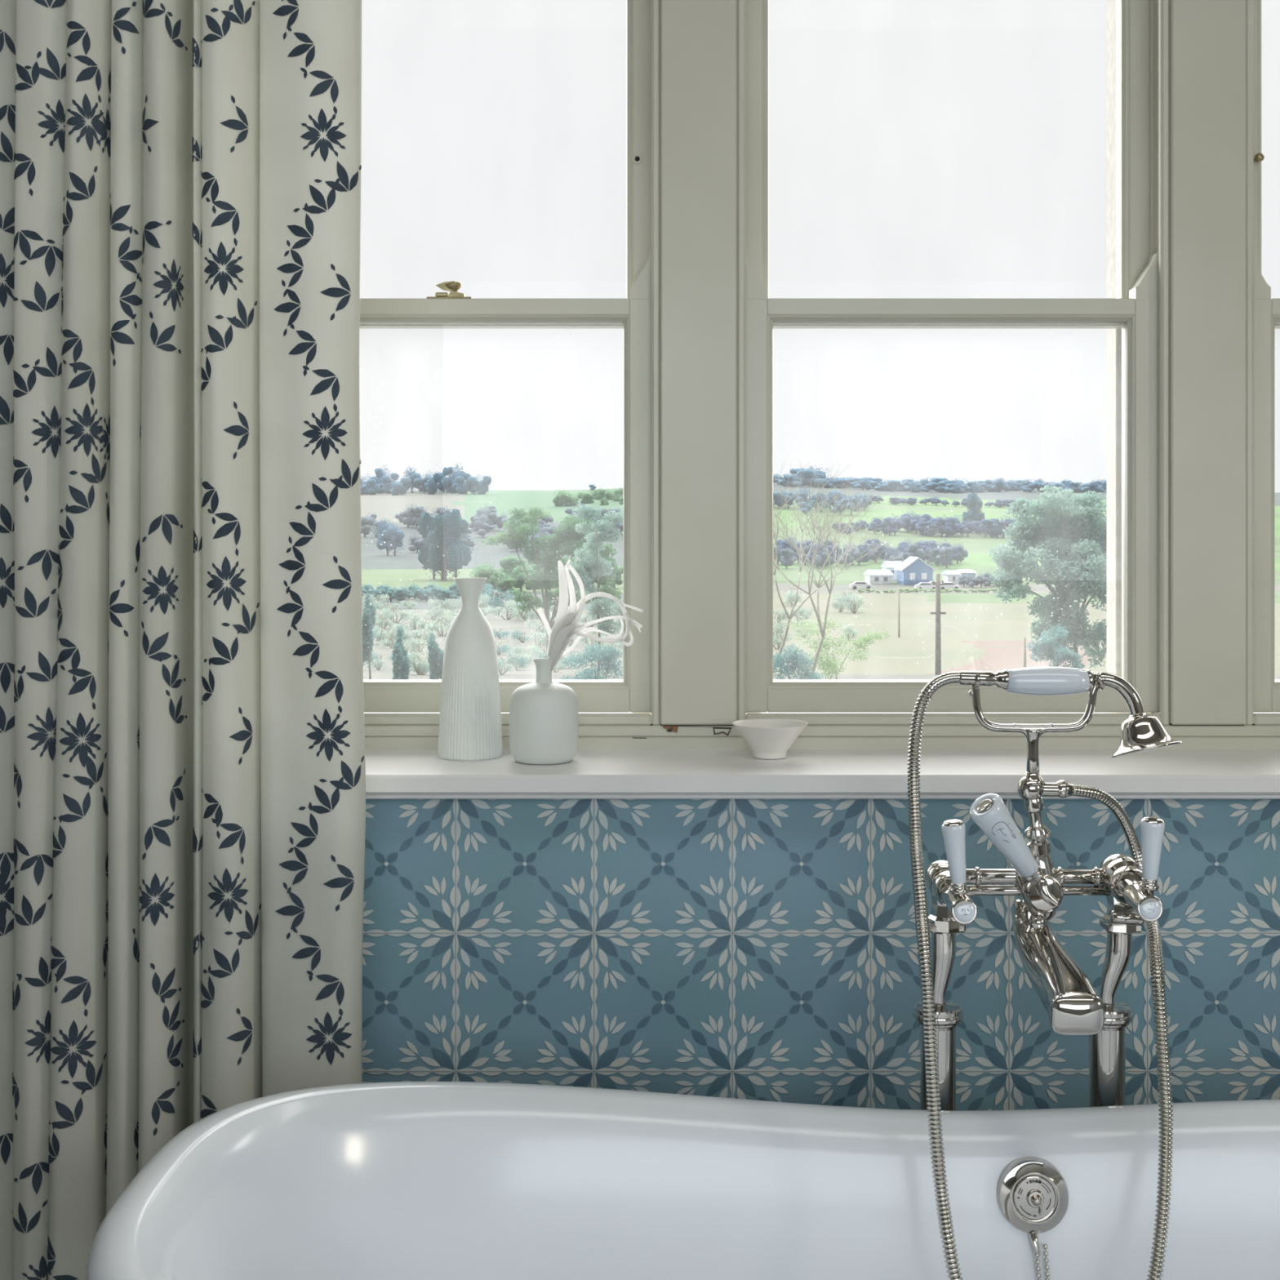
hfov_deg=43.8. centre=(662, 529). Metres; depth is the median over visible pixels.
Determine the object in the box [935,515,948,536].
tree
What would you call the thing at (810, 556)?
tree
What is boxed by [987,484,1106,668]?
tree
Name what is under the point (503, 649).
bush
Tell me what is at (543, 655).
bush
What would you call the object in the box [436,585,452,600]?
bush
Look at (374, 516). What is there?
tree
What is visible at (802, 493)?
tree
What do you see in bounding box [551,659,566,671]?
bush
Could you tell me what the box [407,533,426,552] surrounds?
tree
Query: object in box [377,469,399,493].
tree
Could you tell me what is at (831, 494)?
tree
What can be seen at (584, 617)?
bush
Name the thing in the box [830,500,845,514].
tree
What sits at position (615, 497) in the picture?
tree
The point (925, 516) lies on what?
tree
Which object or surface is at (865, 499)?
tree
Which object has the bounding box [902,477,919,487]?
tree
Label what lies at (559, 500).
tree
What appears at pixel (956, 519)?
tree
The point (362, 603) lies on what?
bush
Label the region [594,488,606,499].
tree
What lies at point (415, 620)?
bush
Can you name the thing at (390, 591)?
bush
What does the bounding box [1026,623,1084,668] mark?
bush
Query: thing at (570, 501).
tree
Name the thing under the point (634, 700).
window
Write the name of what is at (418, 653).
bush
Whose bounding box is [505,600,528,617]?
bush
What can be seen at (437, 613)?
bush
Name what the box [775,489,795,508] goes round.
tree
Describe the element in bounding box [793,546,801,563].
tree
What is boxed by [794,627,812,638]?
bush
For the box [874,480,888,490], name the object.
tree
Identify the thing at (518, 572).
tree
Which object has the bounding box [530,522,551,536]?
tree
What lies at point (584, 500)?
tree
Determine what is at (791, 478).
tree
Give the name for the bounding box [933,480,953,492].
tree
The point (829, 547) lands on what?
tree
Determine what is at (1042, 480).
tree
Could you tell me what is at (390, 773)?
windowsill
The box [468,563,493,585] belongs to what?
tree
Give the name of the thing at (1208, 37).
trim
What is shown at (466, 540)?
tree
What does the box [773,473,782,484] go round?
tree
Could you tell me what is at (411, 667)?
bush
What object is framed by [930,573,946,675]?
utility pole
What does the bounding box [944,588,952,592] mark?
bush
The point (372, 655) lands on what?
bush
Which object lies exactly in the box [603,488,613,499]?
tree
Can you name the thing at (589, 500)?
tree
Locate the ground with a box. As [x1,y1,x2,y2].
[360,484,1279,679]
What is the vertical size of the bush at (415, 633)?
1.106 m
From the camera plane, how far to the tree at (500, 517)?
607.52 m
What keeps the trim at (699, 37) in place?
attached to the wall
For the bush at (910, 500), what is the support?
on the ground
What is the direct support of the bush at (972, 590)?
on the ground
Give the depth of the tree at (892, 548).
390.62 m
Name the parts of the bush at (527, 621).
stem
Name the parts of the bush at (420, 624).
stem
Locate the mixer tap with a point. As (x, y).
(1072, 1005)
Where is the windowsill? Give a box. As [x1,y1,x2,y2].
[364,748,1279,799]
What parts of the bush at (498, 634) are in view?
stem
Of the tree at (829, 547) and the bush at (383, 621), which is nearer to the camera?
the bush at (383, 621)
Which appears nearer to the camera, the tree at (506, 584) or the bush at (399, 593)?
the bush at (399, 593)
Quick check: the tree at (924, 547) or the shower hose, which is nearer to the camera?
the shower hose
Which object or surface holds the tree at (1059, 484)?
on the ground
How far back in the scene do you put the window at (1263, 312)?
2.55 m
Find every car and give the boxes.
[849,581,872,589]
[914,582,935,589]
[940,582,960,589]
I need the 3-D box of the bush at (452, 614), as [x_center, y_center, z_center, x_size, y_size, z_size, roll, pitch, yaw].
[-17.087,7.656,134.976,3.021,2.093,2.244,0,0,-7]
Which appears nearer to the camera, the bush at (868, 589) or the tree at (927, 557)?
the bush at (868, 589)
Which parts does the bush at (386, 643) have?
stem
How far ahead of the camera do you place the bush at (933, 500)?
768.35 m
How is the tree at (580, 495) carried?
on the ground
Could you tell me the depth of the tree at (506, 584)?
277.53 m
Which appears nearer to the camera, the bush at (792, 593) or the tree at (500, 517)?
the bush at (792, 593)
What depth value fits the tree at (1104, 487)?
962.08 m
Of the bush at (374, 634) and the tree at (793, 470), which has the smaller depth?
the bush at (374, 634)
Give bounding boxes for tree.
[360,474,381,494]
[360,475,368,494]
[360,516,375,537]
[365,512,377,530]
[370,520,387,542]
[374,464,390,493]
[376,516,397,555]
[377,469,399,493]
[385,521,404,555]
[390,475,413,495]
[395,503,417,527]
[401,466,421,493]
[405,506,426,528]
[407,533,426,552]
[413,473,433,493]
[417,511,437,579]
[421,524,464,580]
[426,470,442,494]
[427,506,463,580]
[431,506,451,515]
[432,471,455,492]
[440,462,465,493]
[446,519,473,577]
[451,470,471,493]
[459,533,475,546]
[460,528,472,537]
[466,475,483,493]
[468,506,493,528]
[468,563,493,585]
[473,516,494,537]
[475,503,496,516]
[476,474,491,493]
[478,506,501,528]
[479,564,495,569]
[480,506,622,657]
[489,565,507,589]
[494,573,515,594]
[496,512,508,529]
[498,552,528,577]
[501,518,522,529]
[506,530,530,551]
[508,560,536,591]
[523,570,544,591]
[525,518,543,528]
[526,563,543,573]
[528,526,550,549]
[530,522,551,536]
[533,506,553,524]
[538,526,555,534]
[542,521,556,533]
[552,488,567,506]
[561,554,577,565]
[564,492,578,506]
[564,502,584,517]
[564,504,622,677]
[575,490,583,498]
[580,491,589,503]
[586,493,594,503]
[589,488,598,497]
[591,514,601,528]
[592,508,607,516]
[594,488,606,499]
[599,497,608,505]
[599,574,616,587]
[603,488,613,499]
[604,507,622,518]
[610,487,622,501]
[611,566,622,587]
[615,519,622,534]
[618,494,622,504]
[773,457,918,671]
[773,473,779,483]
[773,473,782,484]
[773,480,886,675]
[773,490,781,507]
[773,542,783,564]
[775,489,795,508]
[776,538,795,561]
[777,472,796,486]
[779,535,798,559]
[780,547,796,568]
[782,473,804,487]
[789,465,826,485]
[791,488,812,507]
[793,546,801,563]
[794,466,830,487]
[796,501,812,513]
[796,539,813,564]
[800,537,822,565]
[805,493,821,509]
[806,543,826,567]
[809,492,830,511]
[812,548,833,567]
[822,537,842,557]
[823,545,836,566]
[824,476,838,488]
[826,492,836,510]
[828,489,846,501]
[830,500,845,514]
[831,522,839,532]
[835,475,855,488]
[836,549,854,567]
[839,522,848,533]
[840,493,862,515]
[841,541,862,565]
[844,526,852,533]
[848,477,863,488]
[849,521,861,531]
[853,477,872,489]
[854,544,869,564]
[856,492,871,511]
[857,542,871,550]
[858,520,866,529]
[865,537,879,560]
[866,476,882,488]
[866,541,880,562]
[867,520,880,533]
[871,516,884,528]
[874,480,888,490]
[874,541,892,561]
[880,479,901,491]
[880,520,893,535]
[881,513,906,535]
[883,549,895,560]
[884,543,907,560]
[888,548,904,561]
[894,537,912,551]
[895,481,909,491]
[897,509,916,532]
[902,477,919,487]
[903,542,925,559]
[905,480,921,492]
[907,512,920,533]
[914,479,939,492]
[914,513,934,533]
[914,539,932,546]
[915,541,927,559]
[916,517,936,535]
[917,540,937,563]
[924,476,947,489]
[924,520,942,536]
[924,537,951,564]
[926,547,941,566]
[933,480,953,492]
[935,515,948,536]
[935,516,958,537]
[935,546,954,568]
[938,478,964,492]
[944,481,967,493]
[948,544,959,564]
[949,478,968,488]
[954,515,963,533]
[954,542,968,562]
[954,543,968,564]
[955,519,969,535]
[957,571,969,586]
[958,520,977,537]
[961,482,973,492]
[962,490,979,523]
[964,480,986,492]
[965,572,980,587]
[967,497,985,520]
[972,520,983,534]
[974,573,989,587]
[977,518,991,536]
[979,518,1002,537]
[983,477,1000,492]
[983,569,994,586]
[987,479,1003,492]
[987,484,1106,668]
[987,520,1007,537]
[991,476,1010,492]
[997,515,1014,537]
[1004,480,1022,490]
[1006,478,1022,488]
[1017,479,1040,492]
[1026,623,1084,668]
[1031,478,1044,488]
[1036,483,1048,492]
[1043,480,1056,491]
[1049,481,1069,493]
[1056,479,1072,487]
[1062,480,1080,492]
[1076,481,1088,492]
[1080,484,1097,493]
[1082,480,1104,493]
[1094,480,1105,492]
[1099,479,1106,490]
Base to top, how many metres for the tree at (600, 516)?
8.872 m
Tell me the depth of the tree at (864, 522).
576.45 m
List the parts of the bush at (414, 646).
stem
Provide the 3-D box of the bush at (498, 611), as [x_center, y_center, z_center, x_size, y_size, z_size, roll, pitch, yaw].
[-16.095,8.490,166.500,5.137,2.226,2.612,0,0,29]
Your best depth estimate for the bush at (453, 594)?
240.24 m
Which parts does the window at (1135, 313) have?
sash, glass pane, sash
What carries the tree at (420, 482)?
on the ground
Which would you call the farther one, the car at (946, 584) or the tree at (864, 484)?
the tree at (864, 484)
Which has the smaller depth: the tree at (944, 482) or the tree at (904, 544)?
the tree at (904, 544)
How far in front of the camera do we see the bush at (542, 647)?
80.88 m
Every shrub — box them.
[559,643,622,679]
[773,643,823,679]
[785,615,889,679]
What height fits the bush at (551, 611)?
1.610 m
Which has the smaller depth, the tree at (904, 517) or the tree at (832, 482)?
the tree at (904, 517)
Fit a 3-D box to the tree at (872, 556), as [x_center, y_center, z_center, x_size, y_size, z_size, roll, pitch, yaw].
[55.542,5.918,413.736,5.572,6.085,5.100,0,0,-7]
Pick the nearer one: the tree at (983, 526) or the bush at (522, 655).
the bush at (522, 655)
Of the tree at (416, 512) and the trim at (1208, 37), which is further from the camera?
the tree at (416, 512)
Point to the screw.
(637, 158)
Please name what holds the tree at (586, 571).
on the ground
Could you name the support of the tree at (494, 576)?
on the ground
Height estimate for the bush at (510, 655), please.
0.788 m
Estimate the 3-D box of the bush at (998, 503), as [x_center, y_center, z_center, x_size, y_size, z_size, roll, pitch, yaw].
[162.009,-12.576,761.475,7.161,4.222,5.857,0,0,4]
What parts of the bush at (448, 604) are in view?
stem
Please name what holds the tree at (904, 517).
on the ground
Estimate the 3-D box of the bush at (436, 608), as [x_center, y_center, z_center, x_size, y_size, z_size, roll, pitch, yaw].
[-23.720,8.865,169.064,1.832,1.428,2.190,0,0,4]
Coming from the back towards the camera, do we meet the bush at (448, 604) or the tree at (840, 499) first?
the tree at (840, 499)
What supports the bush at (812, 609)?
on the ground
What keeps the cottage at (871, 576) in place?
on the ground
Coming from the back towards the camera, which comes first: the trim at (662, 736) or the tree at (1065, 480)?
the tree at (1065, 480)
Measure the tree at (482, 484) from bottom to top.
14.401 m
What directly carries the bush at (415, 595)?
on the ground
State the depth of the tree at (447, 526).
344.13 m
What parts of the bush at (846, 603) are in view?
stem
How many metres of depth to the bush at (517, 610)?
161.09 m
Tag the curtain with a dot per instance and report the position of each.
(183, 761)
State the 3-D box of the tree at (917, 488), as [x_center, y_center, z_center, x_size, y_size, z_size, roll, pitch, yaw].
[147.279,-24.816,933.446,10.025,8.776,10.791,0,0,16]
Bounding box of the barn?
[955,568,977,581]
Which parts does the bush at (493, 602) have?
stem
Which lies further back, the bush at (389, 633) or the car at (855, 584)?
the car at (855, 584)
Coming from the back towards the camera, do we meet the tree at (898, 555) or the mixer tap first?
the tree at (898, 555)
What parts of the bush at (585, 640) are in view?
stem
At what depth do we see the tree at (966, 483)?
950.41 m
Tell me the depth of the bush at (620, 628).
120.51 m
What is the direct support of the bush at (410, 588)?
on the ground
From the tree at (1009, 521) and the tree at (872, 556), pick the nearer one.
the tree at (872, 556)
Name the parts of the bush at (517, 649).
stem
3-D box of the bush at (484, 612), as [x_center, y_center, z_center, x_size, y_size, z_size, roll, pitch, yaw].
[-19.380,8.904,169.754,2.047,1.393,2.447,0,0,10]
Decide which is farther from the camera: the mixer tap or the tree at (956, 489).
the tree at (956, 489)
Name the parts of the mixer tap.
leg, lever handle, diverter handle, diverter arm, spout, leg, lever handle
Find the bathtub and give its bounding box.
[85,1081,1279,1279]
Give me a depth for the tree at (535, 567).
311.66 m
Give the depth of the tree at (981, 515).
602.94 m
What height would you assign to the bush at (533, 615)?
2.142 m
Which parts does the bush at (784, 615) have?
stem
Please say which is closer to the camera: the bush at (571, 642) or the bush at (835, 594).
the bush at (571, 642)
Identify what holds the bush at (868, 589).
on the ground
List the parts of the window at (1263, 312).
sash, sash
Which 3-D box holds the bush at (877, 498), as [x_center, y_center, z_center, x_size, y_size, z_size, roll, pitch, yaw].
[104.705,-15.012,772.312,5.987,4.467,7.517,0,0,8]
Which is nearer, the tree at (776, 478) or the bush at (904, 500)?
the bush at (904, 500)
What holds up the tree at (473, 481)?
on the ground
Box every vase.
[437,577,502,760]
[509,657,578,764]
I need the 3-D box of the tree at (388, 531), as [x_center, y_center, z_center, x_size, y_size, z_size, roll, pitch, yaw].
[-81.174,2.212,470.286,8.442,12.265,7.146,0,0,39]
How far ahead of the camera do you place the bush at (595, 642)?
87.54 m
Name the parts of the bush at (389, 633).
stem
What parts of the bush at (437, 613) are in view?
stem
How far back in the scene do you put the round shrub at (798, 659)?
29.81 m
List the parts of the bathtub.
overflow plate, overflow knob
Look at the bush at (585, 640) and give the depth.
100.15 m
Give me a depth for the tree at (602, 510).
604.26 m
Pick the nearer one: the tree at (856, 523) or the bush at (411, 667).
the bush at (411, 667)
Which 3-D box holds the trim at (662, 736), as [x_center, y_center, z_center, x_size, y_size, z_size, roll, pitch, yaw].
[0.460,0.333,2.610,2.520,0.048,0.181,0,0,0]
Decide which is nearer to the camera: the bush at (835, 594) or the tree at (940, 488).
the bush at (835, 594)
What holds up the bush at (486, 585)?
on the ground
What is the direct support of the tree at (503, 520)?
on the ground
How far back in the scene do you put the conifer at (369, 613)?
39.95 m
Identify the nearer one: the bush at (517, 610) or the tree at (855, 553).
the bush at (517, 610)
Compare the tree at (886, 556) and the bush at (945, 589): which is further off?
the tree at (886, 556)
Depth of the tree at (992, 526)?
552.07 m
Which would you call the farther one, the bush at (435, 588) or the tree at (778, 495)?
the tree at (778, 495)
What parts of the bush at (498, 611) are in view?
stem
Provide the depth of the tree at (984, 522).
552.34 m
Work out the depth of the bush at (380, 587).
253.25 m
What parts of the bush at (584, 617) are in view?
stem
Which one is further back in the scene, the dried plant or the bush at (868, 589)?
the bush at (868, 589)
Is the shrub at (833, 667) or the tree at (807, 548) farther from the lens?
the tree at (807, 548)
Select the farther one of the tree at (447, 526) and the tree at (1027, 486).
the tree at (1027, 486)
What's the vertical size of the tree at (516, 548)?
8.451 m
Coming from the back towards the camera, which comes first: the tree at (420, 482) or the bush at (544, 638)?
the tree at (420, 482)
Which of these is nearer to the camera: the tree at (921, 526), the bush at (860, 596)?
the bush at (860, 596)
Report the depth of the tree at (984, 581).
308.63 m
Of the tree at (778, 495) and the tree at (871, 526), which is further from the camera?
the tree at (778, 495)
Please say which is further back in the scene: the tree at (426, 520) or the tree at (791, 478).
the tree at (791, 478)
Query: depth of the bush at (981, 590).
284.46 m
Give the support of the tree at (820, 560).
on the ground
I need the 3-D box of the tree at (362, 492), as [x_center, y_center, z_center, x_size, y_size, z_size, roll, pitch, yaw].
[-177.459,-25.211,936.597,11.149,13.818,12.002,0,0,-27]
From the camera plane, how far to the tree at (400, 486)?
900.49 m
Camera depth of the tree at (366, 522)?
569.32 m
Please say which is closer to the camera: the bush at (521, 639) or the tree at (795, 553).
the bush at (521, 639)
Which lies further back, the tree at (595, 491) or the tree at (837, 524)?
the tree at (595, 491)
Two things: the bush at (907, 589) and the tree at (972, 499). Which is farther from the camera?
the tree at (972, 499)
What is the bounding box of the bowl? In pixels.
[731,718,808,759]
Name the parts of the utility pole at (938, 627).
post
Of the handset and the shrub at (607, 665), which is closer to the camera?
the handset
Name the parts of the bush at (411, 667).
stem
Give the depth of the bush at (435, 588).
254.43 m
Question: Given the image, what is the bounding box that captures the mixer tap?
[912,671,1164,1111]
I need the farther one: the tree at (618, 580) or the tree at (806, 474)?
the tree at (806, 474)
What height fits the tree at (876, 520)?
5.457 m
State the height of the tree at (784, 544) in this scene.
7.806 m
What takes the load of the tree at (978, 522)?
on the ground
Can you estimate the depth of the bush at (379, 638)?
106.27 m
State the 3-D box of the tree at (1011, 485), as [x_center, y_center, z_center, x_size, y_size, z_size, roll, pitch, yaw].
[214.600,-26.687,980.228,12.292,8.518,13.233,0,0,-14]
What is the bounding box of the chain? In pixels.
[1034,1244,1049,1279]
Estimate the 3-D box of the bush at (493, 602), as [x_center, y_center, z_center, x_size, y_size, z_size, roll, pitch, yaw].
[-20.295,8.691,194.904,4.347,3.205,6.193,0,0,-32]
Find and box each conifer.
[361,592,376,679]
[391,626,411,679]
[426,631,444,679]
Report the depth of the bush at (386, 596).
204.26 m
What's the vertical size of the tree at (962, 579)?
3.276 m
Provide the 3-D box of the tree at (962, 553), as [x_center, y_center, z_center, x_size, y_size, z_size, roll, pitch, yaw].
[76.031,6.333,410.650,5.114,5.584,4.681,0,0,-22]
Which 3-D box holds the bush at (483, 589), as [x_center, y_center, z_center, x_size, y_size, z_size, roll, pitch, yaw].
[-27.666,9.785,242.687,2.970,2.431,2.452,0,0,-31]
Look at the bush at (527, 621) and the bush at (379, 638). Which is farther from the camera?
the bush at (527, 621)
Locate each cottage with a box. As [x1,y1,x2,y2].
[863,569,894,584]
[880,560,902,580]
[941,570,961,584]
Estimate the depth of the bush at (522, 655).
72.95 m
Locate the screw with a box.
[631,153,642,164]
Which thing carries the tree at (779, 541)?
on the ground
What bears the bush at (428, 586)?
on the ground
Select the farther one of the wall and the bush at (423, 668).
the bush at (423, 668)
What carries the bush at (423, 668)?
on the ground
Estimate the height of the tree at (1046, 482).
8.197 m
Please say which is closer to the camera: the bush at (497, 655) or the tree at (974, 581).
the bush at (497, 655)
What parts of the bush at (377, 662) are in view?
stem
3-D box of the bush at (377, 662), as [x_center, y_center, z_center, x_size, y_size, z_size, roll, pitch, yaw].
[-12.096,5.726,67.471,0.649,0.566,0.553,0,0,-40]
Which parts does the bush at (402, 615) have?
stem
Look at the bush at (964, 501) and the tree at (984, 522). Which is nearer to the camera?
the tree at (984, 522)
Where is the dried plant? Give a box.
[536,559,644,671]
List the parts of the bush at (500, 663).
stem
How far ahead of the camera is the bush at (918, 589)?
286.94 m
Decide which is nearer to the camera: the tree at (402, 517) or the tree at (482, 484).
the tree at (402, 517)
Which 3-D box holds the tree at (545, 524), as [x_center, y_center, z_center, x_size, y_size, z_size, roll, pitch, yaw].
[-37.906,0.753,542.370,6.455,7.109,7.052,0,0,-43]
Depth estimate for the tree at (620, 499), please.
771.55 m
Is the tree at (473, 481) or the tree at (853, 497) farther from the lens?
the tree at (473, 481)
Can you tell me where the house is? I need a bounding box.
[893,556,935,585]
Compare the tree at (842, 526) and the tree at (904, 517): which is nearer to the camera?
the tree at (842, 526)
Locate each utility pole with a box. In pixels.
[897,588,899,637]
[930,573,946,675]
[1023,637,1026,667]
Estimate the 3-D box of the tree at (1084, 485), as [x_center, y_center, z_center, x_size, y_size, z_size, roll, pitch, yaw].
[253.933,-24.326,943.299,9.049,8.090,9.741,0,0,-23]
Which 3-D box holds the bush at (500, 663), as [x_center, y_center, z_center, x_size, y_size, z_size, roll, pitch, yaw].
[-6.351,5.375,62.167,1.066,0.700,0.736,0,0,-39]
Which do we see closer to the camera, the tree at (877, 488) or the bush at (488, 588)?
the bush at (488, 588)
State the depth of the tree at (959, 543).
418.26 m
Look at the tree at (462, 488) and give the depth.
910.88 m
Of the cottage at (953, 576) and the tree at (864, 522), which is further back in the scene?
the tree at (864, 522)
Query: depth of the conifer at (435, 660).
39.69 m
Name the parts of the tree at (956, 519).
crown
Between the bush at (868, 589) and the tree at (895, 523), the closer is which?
the bush at (868, 589)
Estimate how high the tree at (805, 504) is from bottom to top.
6.326 m
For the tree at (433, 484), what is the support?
on the ground
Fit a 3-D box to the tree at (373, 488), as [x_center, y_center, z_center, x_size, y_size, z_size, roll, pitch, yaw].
[-168.747,-25.341,920.927,11.163,15.093,12.017,0,0,36]
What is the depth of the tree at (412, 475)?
944.86 m
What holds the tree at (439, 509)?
on the ground
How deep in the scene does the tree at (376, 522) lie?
541.00 m
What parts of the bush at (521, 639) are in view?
stem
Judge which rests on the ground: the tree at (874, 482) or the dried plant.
the tree at (874, 482)
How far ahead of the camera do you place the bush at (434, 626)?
122.23 m
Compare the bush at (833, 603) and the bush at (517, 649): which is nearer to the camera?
the bush at (517, 649)
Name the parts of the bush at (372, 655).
stem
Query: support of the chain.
hanging from the bathtub
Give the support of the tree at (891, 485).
on the ground
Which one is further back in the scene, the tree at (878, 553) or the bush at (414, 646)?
the tree at (878, 553)
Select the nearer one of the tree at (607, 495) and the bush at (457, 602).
the bush at (457, 602)
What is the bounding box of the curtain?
[0,0,365,1279]
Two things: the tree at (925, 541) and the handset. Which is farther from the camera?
the tree at (925, 541)
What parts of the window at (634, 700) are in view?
fastener lever, sash, sash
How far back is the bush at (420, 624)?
132.68 m
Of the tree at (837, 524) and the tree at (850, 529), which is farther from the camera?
the tree at (837, 524)
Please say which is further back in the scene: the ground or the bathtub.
the ground
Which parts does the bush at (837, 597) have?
stem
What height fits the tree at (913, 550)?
6.638 m
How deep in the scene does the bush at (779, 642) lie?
97.00 m
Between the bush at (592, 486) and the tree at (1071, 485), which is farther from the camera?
the bush at (592, 486)
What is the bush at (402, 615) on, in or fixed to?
on the ground
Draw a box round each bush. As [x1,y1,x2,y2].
[361,582,373,596]
[361,587,367,597]
[361,600,382,613]
[362,593,388,608]
[365,651,392,669]
[369,588,385,599]
[370,658,385,670]
[372,622,408,642]
[372,624,406,643]
[373,601,399,613]
[373,631,395,642]
[374,613,388,627]
[374,614,396,628]
[375,608,393,624]
[376,584,391,597]
[377,604,414,622]
[377,623,417,643]
[378,635,404,648]
[379,586,396,601]
[392,586,413,600]
[399,597,417,608]
[400,582,419,599]
[402,640,412,652]
[403,613,424,629]
[406,637,428,653]
[406,652,429,675]
[408,629,437,644]
[408,648,423,659]
[408,658,426,675]
[411,585,432,600]
[415,587,433,601]
[415,615,444,631]
[422,608,445,622]
[422,617,451,635]
[423,582,437,597]
[426,597,457,613]
[431,606,446,613]
[432,585,440,598]
[435,609,455,625]
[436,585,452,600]
[438,614,456,633]
[443,608,458,621]
[444,599,460,610]
[446,582,458,595]
[446,588,457,599]
[478,594,495,610]
[479,588,519,611]
[480,586,486,595]
[480,607,489,616]
[483,582,493,593]
[484,600,526,619]
[485,586,497,599]
[491,626,510,639]
[492,588,505,599]
[495,640,512,654]
[497,655,515,666]
[497,658,514,675]
[504,600,543,621]
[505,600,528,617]
[505,653,528,670]
[509,630,540,642]
[511,646,542,663]
[511,653,531,666]
[524,617,555,637]
[526,645,546,657]
[527,604,544,622]
[528,631,546,648]
[531,647,546,658]
[536,610,555,626]
[539,648,582,669]
[549,604,557,613]
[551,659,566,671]
[567,633,586,645]
[574,631,607,646]
[578,608,615,626]
[586,616,597,626]
[588,484,595,490]
[588,631,605,637]
[592,642,621,652]
[607,647,622,660]
[608,638,622,651]
[612,620,622,636]
[773,609,789,622]
[773,621,786,637]
[773,632,793,648]
[779,584,804,606]
[786,605,809,622]
[793,616,817,628]
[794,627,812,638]
[797,606,814,617]
[829,600,844,612]
[831,591,856,605]
[832,590,866,606]
[839,625,858,640]
[840,594,866,613]
[842,595,864,611]
[865,588,873,592]
[869,494,876,501]
[873,494,884,502]
[887,497,901,504]
[898,497,907,504]
[903,587,913,592]
[905,497,919,505]
[913,587,921,592]
[919,497,930,504]
[928,496,941,505]
[940,499,950,506]
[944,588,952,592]
[951,500,960,506]
[952,588,961,592]
[960,497,968,506]
[967,588,977,592]
[976,588,985,592]
[983,501,994,506]
[993,499,1008,507]
[1003,499,1014,506]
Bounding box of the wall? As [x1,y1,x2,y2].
[362,799,1279,1111]
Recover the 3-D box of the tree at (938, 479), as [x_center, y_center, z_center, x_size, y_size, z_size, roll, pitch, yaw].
[171.794,-28.380,999.851,13.740,10.551,18.394,0,0,-23]
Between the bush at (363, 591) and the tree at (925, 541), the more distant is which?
the tree at (925, 541)
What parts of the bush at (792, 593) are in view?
stem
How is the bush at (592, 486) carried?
on the ground
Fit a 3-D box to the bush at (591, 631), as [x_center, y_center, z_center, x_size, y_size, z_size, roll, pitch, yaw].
[-4.694,7.527,115.482,1.464,1.006,1.225,0,0,25]
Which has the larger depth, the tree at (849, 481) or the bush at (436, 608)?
the tree at (849, 481)
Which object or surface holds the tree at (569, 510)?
on the ground
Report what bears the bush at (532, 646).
on the ground
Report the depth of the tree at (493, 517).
607.22 m
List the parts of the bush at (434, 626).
stem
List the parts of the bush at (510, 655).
stem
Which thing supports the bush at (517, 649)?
on the ground
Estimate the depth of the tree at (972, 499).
598.25 m
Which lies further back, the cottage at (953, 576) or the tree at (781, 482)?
the tree at (781, 482)
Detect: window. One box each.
[359,0,660,725]
[737,0,1169,725]
[1244,0,1279,725]
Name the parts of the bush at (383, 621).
stem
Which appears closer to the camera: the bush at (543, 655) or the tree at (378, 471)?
the bush at (543, 655)
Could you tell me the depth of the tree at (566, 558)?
322.73 m
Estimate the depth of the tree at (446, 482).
930.66 m
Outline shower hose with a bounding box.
[906,671,1173,1279]
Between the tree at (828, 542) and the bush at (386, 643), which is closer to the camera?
the bush at (386, 643)
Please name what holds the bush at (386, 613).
on the ground
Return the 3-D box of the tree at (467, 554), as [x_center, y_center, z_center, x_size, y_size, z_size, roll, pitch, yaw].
[-46.075,4.001,354.732,8.321,16.008,6.901,0,0,-22]
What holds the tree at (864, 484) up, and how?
on the ground
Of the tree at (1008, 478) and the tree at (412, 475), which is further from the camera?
the tree at (1008, 478)
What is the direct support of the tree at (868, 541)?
on the ground
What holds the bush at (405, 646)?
on the ground
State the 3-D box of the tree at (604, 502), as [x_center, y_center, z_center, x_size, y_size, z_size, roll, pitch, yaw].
[-28.274,-13.087,771.389,4.578,6.657,5.773,0,0,-12]
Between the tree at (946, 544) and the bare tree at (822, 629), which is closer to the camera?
the bare tree at (822, 629)
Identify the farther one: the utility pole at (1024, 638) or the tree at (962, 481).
the tree at (962, 481)
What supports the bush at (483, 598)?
on the ground
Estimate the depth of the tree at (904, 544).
412.38 m
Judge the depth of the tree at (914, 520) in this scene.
570.01 m
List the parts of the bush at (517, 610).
stem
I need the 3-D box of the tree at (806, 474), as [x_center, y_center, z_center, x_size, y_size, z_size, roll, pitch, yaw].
[89.510,-30.536,949.973,23.498,14.191,17.552,0,0,9]
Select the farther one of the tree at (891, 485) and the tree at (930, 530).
the tree at (891, 485)
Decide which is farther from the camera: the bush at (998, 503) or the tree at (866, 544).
the bush at (998, 503)
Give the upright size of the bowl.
0.053 m
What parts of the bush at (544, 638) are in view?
stem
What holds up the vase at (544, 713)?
on the windowsill
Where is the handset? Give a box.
[958,666,1182,758]
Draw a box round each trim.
[364,723,1279,748]
[660,0,737,724]
[1169,0,1246,724]

